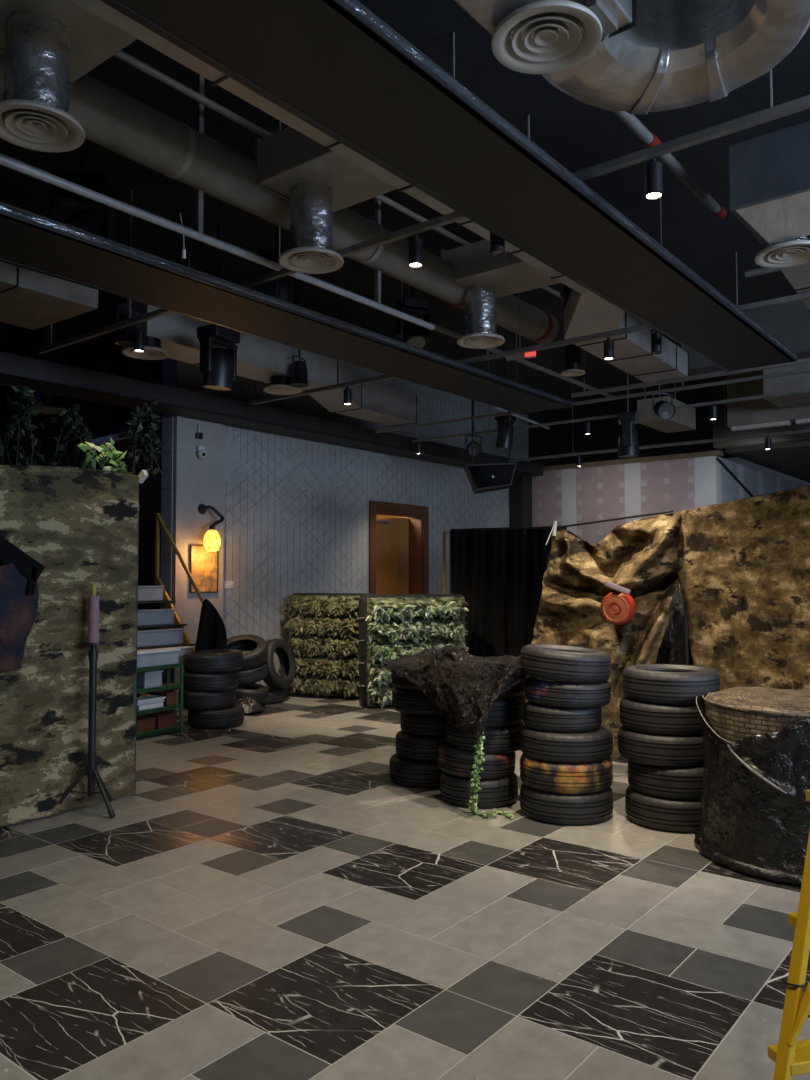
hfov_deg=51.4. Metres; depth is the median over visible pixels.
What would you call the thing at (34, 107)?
air diffuser
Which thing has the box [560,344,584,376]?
ceiling vent
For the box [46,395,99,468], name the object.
hanging plant
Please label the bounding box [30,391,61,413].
ceiling vent
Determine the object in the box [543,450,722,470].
trim
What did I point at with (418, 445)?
spotlight
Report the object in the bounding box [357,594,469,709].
hedge
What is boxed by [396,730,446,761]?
tyre
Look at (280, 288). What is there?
light
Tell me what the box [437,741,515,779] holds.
tyre
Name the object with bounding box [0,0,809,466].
ceiling
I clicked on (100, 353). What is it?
wall
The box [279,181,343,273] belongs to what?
air diffuser
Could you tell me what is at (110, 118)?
duct
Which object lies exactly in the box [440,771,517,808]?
tyre
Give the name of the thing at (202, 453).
security camera
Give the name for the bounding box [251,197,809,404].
rail
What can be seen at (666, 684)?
tyre
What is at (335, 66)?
beam
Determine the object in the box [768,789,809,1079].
ladder
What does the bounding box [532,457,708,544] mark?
wall
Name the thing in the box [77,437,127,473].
plant
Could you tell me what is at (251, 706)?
bag
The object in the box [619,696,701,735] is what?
tyre
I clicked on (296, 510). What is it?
wall
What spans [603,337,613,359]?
spotlight
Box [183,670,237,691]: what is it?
tyre
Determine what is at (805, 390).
rail
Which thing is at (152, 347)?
air diffuser
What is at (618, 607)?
alarm bell
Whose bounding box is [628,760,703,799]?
tyre
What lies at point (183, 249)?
loose cable
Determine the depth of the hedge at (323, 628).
10.45 m
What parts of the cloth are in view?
support post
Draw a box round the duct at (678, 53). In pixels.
[541,0,809,114]
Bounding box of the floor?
[0,693,809,1079]
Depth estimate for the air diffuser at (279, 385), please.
8.84 m
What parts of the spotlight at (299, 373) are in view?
hanging rod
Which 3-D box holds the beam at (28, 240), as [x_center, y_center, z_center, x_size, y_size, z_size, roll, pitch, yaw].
[-1.194,-1.625,5.884,0.650,0.070,8.950,-2,-3,38]
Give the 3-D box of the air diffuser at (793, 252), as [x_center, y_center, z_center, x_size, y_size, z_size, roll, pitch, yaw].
[2.377,-1.816,5.204,0.406,0.130,0.406,-2,-3,38]
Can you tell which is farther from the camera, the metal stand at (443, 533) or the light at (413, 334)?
the metal stand at (443, 533)
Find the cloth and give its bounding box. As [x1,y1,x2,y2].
[523,510,682,759]
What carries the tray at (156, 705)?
on the rack
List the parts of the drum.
rim cord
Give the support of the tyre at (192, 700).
on the tyre at (233, 716)
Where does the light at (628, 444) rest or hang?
hanging from the rail at (805, 390)
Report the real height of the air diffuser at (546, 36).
0.060 m
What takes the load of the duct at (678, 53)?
hanging from the ceiling
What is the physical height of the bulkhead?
1.140 m
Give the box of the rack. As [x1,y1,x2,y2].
[136,663,183,737]
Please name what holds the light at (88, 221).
hanging from the ceiling
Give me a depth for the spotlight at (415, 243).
4.93 m
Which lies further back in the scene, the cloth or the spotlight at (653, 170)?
the cloth
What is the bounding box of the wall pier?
[171,359,224,709]
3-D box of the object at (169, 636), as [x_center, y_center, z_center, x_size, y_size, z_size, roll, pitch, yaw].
[-2.689,1.044,9.007,0.170,0.167,0.690,-2,-3,38]
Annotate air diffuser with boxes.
[0,9,84,151]
[122,336,169,359]
[263,376,301,394]
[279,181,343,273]
[457,283,504,348]
[491,0,601,73]
[754,235,809,267]
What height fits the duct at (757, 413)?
1.160 m
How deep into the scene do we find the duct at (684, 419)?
11.04 m
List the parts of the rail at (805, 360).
hanger rod, hanger rod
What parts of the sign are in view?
hanger rod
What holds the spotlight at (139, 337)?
attached to the rail at (803, 103)
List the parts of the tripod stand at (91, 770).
leg, plate, leg, leg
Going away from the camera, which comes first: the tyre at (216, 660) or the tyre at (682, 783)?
the tyre at (682, 783)
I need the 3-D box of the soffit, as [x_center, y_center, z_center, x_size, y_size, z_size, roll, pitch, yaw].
[11.386,-1.559,14.843,8.780,0.130,7.800,-2,-3,38]
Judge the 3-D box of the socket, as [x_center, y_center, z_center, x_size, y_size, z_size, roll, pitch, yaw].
[-2.239,-0.146,9.773,0.069,0.065,0.070,-2,-3,38]
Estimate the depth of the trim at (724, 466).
14.37 m
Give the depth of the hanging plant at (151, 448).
6.07 m
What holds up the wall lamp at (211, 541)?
attached to the wall pier
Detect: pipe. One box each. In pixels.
[0,73,434,329]
[0,152,614,396]
[113,50,563,299]
[492,406,548,428]
[506,351,535,360]
[613,111,726,218]
[745,267,780,277]
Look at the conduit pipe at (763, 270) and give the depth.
7.17 m
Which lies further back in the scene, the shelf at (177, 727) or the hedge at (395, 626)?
the hedge at (395, 626)
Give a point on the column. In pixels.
(521, 487)
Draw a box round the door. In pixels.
[369,501,428,594]
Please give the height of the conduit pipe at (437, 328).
0.060 m
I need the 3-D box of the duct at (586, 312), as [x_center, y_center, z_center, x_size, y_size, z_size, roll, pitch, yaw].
[0.404,-2.352,5.233,0.855,1.048,8.685,-2,-3,35]
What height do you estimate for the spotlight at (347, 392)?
0.180 m
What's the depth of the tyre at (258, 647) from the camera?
9.74 m
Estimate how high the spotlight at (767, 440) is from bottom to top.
0.180 m
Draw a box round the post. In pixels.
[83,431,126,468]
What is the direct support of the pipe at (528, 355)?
hanging from the ceiling
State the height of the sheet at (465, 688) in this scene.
0.540 m
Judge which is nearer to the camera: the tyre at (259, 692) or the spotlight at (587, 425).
the tyre at (259, 692)
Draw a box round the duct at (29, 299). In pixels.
[0,261,97,329]
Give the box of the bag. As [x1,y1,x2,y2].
[235,696,264,714]
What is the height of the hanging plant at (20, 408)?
0.706 m
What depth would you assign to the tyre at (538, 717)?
5.14 m
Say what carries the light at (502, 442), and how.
hanging from the ceiling
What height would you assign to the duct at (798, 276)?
1.100 m
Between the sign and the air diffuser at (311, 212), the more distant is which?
the sign
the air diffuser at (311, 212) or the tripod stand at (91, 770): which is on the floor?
the tripod stand at (91, 770)
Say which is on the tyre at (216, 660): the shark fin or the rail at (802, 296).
the shark fin
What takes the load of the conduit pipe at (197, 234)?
hanging from the ceiling
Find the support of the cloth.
on the floor
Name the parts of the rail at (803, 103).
hanger rod, hanger rod, hanger rod, hanger rod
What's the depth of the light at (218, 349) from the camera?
7.24 m
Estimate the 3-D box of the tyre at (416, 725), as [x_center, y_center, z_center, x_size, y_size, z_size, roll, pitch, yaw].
[0.220,1.341,6.264,0.522,0.169,0.522,-1,-3,22]
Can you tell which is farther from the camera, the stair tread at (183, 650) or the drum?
the stair tread at (183, 650)
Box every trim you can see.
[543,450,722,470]
[716,457,752,496]
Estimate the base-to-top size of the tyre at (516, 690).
0.194 m
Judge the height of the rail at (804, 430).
1.160 m
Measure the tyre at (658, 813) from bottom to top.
0.194 m
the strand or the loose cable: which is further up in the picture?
the loose cable
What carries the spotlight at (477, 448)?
hanging from the rail at (805, 390)
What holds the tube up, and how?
on the tripod stand at (91, 770)
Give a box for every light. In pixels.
[49,139,115,240]
[197,223,239,390]
[259,225,292,303]
[396,286,430,348]
[495,340,515,449]
[617,373,638,457]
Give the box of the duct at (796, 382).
[763,363,809,407]
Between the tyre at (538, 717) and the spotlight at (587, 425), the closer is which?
the tyre at (538, 717)
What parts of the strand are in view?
stem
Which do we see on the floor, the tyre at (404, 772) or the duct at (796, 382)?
the tyre at (404, 772)
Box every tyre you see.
[178,688,235,710]
[183,649,242,672]
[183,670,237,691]
[188,704,243,728]
[226,635,268,670]
[235,683,268,704]
[238,662,267,685]
[263,638,295,688]
[263,686,285,704]
[389,753,442,788]
[391,670,421,690]
[392,687,442,714]
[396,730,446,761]
[400,713,447,736]
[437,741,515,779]
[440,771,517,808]
[446,722,524,753]
[485,695,525,727]
[498,675,527,697]
[520,644,610,683]
[520,725,612,762]
[520,754,612,793]
[520,783,612,824]
[523,701,601,732]
[525,676,610,707]
[618,726,702,767]
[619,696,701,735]
[622,664,719,704]
[625,785,700,832]
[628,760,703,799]
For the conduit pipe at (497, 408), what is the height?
0.036 m
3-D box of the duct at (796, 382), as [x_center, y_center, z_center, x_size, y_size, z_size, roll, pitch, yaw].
[5.913,-2.216,9.249,3.600,0.988,0.716,-2,-3,38]
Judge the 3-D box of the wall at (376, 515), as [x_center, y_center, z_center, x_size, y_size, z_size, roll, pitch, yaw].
[-0.941,0.547,13.597,1.800,3.100,3.300,-2,-3,38]
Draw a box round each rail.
[37,32,809,353]
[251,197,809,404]
[375,334,809,432]
[412,351,809,442]
[508,376,809,461]
[571,252,809,397]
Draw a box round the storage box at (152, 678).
[137,670,163,687]
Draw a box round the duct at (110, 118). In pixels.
[0,54,558,343]
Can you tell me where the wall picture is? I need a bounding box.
[189,545,217,592]
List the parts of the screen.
post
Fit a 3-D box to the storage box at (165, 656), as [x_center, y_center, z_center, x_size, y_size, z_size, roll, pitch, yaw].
[-2.422,1.125,8.014,0.195,0.142,0.556,-2,-3,34]
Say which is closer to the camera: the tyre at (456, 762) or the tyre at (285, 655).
the tyre at (456, 762)
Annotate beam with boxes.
[0,201,572,413]
[0,351,542,476]
[100,0,797,371]
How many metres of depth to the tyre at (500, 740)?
5.49 m
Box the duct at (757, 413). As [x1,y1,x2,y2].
[727,370,809,430]
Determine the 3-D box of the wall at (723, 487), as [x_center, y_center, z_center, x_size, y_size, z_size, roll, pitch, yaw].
[7.714,0.503,17.086,0.120,3.460,8.700,-2,-3,38]
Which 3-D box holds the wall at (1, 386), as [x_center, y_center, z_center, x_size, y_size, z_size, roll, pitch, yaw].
[-9.908,-0.467,7.210,0.200,4.600,12.900,-2,-3,38]
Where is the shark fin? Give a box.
[195,599,226,650]
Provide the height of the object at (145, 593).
0.167 m
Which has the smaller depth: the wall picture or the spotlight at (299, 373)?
the spotlight at (299, 373)
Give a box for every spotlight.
[134,329,144,351]
[290,280,307,386]
[343,387,351,404]
[409,235,422,267]
[416,442,421,453]
[465,351,481,455]
[490,232,504,255]
[576,455,581,466]
[584,420,590,434]
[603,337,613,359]
[644,158,662,198]
[651,331,661,353]
[652,333,675,419]
[709,404,716,419]
[765,436,771,449]
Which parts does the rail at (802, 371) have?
hanger rod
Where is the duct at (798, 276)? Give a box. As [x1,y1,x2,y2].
[780,262,809,312]
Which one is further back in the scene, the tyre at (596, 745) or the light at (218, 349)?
the light at (218, 349)
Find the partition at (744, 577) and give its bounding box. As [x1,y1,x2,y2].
[677,485,809,690]
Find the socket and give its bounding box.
[209,525,214,529]
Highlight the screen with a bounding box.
[0,465,147,826]
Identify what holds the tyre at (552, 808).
on the floor
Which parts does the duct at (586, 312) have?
hanger rod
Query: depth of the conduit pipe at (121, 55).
5.06 m
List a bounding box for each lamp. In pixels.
[198,504,223,550]
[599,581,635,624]
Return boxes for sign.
[519,293,519,347]
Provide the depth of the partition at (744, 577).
6.19 m
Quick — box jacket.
[0,536,44,670]
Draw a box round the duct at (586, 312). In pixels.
[71,0,688,381]
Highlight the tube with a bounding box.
[87,584,99,642]
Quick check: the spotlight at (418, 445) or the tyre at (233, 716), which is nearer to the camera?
the tyre at (233, 716)
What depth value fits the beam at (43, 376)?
9.64 m
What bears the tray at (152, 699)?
on the tray at (156, 705)
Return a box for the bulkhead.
[712,375,809,448]
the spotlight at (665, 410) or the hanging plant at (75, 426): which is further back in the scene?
the spotlight at (665, 410)
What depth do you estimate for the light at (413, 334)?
8.59 m
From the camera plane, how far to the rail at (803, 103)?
4.25 m
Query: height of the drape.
2.125 m
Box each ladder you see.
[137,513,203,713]
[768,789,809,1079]
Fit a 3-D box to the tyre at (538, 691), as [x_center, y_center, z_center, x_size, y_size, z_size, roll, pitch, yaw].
[1.033,0.956,5.355,0.537,0.168,0.535,-1,-3,10]
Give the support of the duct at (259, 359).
hanging from the ceiling
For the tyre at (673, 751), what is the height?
0.189 m
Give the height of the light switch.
0.090 m
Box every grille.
[469,464,514,487]
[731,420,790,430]
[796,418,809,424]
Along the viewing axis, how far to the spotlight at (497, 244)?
4.72 m
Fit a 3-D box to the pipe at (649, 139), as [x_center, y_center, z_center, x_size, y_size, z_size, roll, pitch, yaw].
[0.813,-2.470,4.269,0.080,0.080,4.850,-2,-3,38]
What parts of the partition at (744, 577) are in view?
support post, rail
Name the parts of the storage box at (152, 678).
lid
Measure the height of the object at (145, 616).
0.167 m
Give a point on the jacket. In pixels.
(19, 593)
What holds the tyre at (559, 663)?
on the tyre at (538, 691)
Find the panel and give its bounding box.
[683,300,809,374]
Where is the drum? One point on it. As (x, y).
(755, 817)
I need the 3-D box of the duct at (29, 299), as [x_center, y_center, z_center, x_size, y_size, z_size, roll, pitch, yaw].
[-3.799,-2.356,5.647,1.020,0.988,3.320,-2,-3,38]
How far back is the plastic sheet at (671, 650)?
7.19 m
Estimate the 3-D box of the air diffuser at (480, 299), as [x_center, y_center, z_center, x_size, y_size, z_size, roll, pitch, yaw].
[0.638,-1.894,7.106,0.406,0.460,0.406,-2,-3,38]
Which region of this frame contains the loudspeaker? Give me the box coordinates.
[464,400,516,493]
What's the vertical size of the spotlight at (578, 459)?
0.180 m
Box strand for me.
[466,733,514,817]
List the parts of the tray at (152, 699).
lid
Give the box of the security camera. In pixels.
[195,424,206,458]
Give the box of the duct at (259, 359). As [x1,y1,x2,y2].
[116,252,418,426]
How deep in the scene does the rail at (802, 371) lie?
9.12 m
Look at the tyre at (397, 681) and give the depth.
6.06 m
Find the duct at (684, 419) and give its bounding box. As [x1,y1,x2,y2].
[637,383,695,432]
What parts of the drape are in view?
support post, rail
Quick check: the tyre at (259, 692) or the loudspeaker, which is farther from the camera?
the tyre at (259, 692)
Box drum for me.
[694,687,809,885]
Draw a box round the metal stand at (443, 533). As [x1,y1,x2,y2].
[442,531,449,593]
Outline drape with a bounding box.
[450,526,566,656]
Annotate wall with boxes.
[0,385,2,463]
[1,331,162,696]
[159,358,528,690]
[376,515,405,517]
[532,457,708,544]
[708,456,803,504]
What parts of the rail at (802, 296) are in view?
hanger rod, hanger rod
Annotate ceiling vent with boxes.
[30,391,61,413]
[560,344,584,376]
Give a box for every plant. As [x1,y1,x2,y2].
[0,385,44,465]
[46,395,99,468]
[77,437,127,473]
[124,399,166,474]
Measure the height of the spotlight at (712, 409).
0.180 m
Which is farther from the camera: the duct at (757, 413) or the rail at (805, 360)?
the duct at (757, 413)
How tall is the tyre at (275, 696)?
0.164 m
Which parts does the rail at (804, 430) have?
hanger rod, hanger rod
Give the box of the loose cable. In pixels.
[179,213,185,258]
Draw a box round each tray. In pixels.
[137,695,165,705]
[137,702,162,710]
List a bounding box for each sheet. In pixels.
[386,645,525,738]
[656,583,692,664]
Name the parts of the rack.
post, post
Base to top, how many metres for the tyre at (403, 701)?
0.174 m
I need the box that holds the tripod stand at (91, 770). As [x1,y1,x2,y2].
[59,642,115,817]
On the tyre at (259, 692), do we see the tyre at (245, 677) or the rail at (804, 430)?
the tyre at (245, 677)
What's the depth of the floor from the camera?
3.54 m
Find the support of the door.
in the wall at (296, 510)
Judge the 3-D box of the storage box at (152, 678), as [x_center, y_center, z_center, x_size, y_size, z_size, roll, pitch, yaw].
[-2.438,1.317,7.981,0.195,0.152,0.216,-2,-3,34]
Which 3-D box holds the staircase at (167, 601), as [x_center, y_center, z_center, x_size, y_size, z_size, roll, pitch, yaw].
[-2.611,0.790,8.982,1.255,2.267,0.850,-2,-3,38]
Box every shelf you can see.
[136,704,180,713]
[136,725,179,736]
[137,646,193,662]
[137,683,178,692]
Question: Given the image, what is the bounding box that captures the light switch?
[224,581,233,588]
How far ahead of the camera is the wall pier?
9.81 m
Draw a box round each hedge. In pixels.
[283,593,372,698]
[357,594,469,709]
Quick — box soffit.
[726,441,809,482]
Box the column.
[510,475,531,526]
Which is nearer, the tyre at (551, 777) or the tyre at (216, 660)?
the tyre at (551, 777)
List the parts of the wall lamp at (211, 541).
wall plate, lamp shade, arm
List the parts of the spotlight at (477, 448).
hanging rod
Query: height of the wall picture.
0.555 m
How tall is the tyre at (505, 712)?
0.194 m

